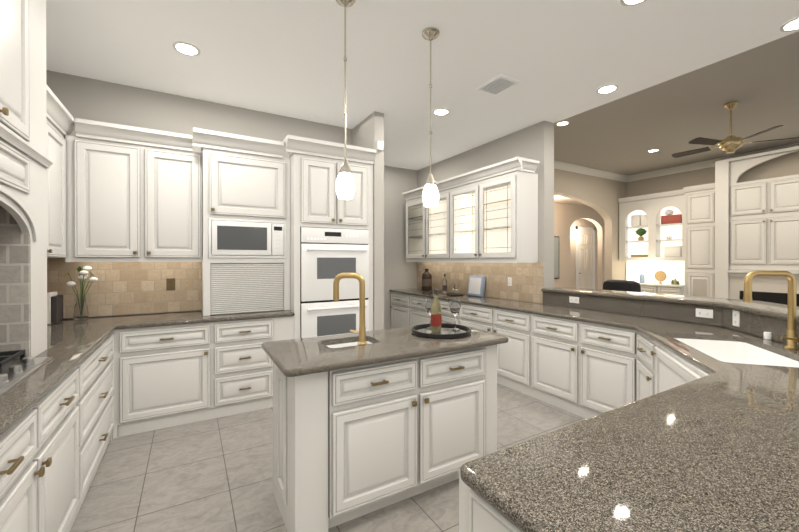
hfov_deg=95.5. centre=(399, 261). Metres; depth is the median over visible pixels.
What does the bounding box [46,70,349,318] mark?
wall
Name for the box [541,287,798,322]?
bar
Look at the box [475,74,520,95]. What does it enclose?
ceiling vent
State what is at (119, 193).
upper cabinet
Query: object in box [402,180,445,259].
upper cabinet
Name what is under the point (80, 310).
vase
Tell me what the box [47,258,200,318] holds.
backsplash
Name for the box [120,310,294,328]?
countertop
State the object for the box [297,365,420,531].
base cabinet
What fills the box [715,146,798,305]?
built-in cabinet
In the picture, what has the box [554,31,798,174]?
ceiling
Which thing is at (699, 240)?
tall cabinet
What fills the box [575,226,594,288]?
hallway door
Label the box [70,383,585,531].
floor
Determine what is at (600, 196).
wall
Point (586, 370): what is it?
base cabinet
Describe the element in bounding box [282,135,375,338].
tall cabinet
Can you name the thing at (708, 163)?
crown molding
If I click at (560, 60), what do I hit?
ceiling
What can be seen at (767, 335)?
air gap cap
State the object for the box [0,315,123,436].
countertop
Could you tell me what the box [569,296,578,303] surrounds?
outlet
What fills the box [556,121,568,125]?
recessed light
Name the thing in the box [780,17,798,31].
recessed light
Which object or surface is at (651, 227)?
built-in niche
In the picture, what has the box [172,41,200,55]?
recessed light
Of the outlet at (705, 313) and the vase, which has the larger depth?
the vase
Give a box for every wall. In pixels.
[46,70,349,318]
[350,111,383,329]
[384,166,416,328]
[417,121,553,303]
[546,304,798,347]
[554,169,625,280]
[554,195,604,289]
[626,167,714,265]
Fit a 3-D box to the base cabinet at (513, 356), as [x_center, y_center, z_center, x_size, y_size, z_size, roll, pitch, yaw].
[1.474,0.980,4.148,0.576,0.876,0.540,0,0,-30]
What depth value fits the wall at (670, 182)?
8.18 m
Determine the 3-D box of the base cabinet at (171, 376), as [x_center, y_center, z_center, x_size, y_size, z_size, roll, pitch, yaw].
[-2.138,0.983,3.339,0.707,0.876,0.637,0,0,-30]
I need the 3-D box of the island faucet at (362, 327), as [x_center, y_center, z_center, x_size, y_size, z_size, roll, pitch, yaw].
[-0.302,0.289,2.247,0.183,0.438,0.162,0,0,-30]
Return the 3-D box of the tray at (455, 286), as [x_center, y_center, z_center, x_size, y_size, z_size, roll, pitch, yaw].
[0.823,0.414,5.375,0.250,0.169,0.250,0,0,-30]
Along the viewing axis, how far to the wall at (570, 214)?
10.36 m
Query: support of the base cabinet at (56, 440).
on the floor
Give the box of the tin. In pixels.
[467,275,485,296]
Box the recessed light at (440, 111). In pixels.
[433,108,449,115]
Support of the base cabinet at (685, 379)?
on the floor
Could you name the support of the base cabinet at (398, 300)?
on the floor
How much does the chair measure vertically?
1.100 m
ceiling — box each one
[46,0,798,169]
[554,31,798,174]
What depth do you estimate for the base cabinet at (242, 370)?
3.37 m
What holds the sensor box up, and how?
attached to the wall at (366, 134)
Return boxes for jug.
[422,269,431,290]
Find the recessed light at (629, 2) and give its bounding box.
[620,0,646,5]
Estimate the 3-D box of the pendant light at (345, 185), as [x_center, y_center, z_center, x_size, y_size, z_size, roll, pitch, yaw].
[-0.343,-1.031,2.292,0.130,1.264,0.130,0,0,-30]
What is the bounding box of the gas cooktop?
[0,350,52,396]
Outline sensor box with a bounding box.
[377,141,383,150]
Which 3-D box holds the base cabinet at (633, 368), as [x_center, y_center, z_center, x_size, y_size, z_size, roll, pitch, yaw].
[1.636,0.987,2.085,0.632,0.876,0.539,0,0,-30]
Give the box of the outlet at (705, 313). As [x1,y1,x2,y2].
[696,308,712,318]
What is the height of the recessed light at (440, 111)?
0.008 m
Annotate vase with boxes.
[66,266,97,319]
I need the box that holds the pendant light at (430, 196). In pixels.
[422,27,439,206]
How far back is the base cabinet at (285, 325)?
3.58 m
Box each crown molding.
[554,160,627,181]
[628,143,798,181]
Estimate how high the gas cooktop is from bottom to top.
0.062 m
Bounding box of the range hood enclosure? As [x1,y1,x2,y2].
[0,0,53,359]
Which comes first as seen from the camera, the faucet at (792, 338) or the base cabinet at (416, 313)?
the faucet at (792, 338)
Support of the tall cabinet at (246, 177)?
on the countertop at (186, 317)
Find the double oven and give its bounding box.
[300,227,368,337]
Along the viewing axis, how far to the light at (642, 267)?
8.42 m
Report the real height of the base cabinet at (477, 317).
0.876 m
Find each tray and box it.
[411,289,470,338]
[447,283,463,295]
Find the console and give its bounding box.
[626,261,683,294]
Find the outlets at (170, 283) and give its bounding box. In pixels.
[166,277,511,290]
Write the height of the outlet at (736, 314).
0.115 m
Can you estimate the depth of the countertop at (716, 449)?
1.00 m
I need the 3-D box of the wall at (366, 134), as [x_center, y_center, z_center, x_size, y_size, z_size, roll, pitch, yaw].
[-0.384,-0.127,4.345,0.120,3.087,0.630,0,0,-30]
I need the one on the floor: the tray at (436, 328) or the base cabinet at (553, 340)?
the base cabinet at (553, 340)
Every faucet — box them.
[333,273,366,344]
[743,270,798,349]
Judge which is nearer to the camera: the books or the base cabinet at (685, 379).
the base cabinet at (685, 379)
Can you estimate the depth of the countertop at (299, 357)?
2.12 m
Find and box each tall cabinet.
[193,128,289,315]
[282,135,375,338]
[683,183,714,297]
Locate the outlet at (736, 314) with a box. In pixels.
[733,310,739,326]
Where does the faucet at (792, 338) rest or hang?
on the countertop at (716, 449)
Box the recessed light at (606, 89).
[596,84,618,93]
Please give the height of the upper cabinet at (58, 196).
1.130 m
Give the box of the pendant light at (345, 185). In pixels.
[336,0,354,198]
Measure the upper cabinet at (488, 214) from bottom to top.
1.151 m
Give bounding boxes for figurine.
[654,271,679,284]
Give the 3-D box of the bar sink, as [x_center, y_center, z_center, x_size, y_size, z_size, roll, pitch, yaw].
[-0.312,0.632,2.305,0.384,0.172,0.284,0,0,-30]
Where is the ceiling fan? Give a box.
[671,101,798,157]
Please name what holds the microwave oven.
in the tall cabinet at (246, 177)
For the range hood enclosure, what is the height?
2.173 m
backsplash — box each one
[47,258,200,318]
[417,261,543,303]
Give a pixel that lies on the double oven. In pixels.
(328, 256)
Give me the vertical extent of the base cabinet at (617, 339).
0.876 m
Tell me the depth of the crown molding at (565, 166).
8.17 m
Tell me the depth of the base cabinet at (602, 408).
3.04 m
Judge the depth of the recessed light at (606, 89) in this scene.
3.51 m
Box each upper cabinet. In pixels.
[46,92,69,259]
[66,116,201,259]
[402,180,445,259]
[446,156,537,259]
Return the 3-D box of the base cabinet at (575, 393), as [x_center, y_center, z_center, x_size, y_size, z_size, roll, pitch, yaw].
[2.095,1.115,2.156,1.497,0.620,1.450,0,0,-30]
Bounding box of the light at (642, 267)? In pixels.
[638,263,645,282]
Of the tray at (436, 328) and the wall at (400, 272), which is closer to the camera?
the tray at (436, 328)
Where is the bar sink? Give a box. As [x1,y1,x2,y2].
[326,341,371,347]
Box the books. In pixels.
[47,291,62,323]
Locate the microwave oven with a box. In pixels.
[208,218,285,257]
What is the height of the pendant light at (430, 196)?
1.264 m
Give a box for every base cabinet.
[0,360,83,531]
[83,332,113,498]
[113,322,212,438]
[213,317,276,418]
[277,316,293,340]
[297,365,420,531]
[369,346,488,492]
[390,292,405,327]
[406,294,429,326]
[439,299,457,324]
[458,303,491,332]
[459,468,523,531]
[490,308,529,395]
[530,314,577,406]
[558,368,601,413]
[574,392,657,418]
[578,321,625,375]
[602,340,709,403]
[610,329,650,347]
[646,372,705,392]
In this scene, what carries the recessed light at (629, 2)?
in the ceiling at (560, 60)
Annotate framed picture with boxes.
[554,236,558,278]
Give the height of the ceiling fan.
0.657 m
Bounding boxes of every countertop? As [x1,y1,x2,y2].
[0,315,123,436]
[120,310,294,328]
[261,323,508,376]
[389,288,798,531]
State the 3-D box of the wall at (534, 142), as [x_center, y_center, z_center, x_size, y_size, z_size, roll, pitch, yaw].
[1.102,-0.131,5.550,0.180,3.087,2.767,0,0,-30]
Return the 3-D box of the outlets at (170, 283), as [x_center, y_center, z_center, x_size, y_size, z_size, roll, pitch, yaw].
[-0.422,0.246,4.160,3.833,0.158,0.916,0,0,-30]
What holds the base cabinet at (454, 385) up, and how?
on the floor
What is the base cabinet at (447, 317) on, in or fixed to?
on the floor
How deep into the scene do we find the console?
8.19 m
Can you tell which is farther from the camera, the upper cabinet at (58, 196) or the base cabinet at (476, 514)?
the upper cabinet at (58, 196)
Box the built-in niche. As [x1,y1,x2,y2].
[618,189,683,260]
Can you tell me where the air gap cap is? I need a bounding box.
[764,332,771,339]
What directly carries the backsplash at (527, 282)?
attached to the wall at (534, 142)
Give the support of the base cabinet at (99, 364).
on the floor
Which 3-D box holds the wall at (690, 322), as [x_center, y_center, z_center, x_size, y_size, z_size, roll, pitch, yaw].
[1.223,0.895,2.319,3.210,1.057,2.947,0,0,-30]
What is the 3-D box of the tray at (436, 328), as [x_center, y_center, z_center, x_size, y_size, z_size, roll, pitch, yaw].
[0.295,0.351,2.574,0.420,0.308,0.420,0,0,-30]
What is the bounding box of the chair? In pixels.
[603,280,640,291]

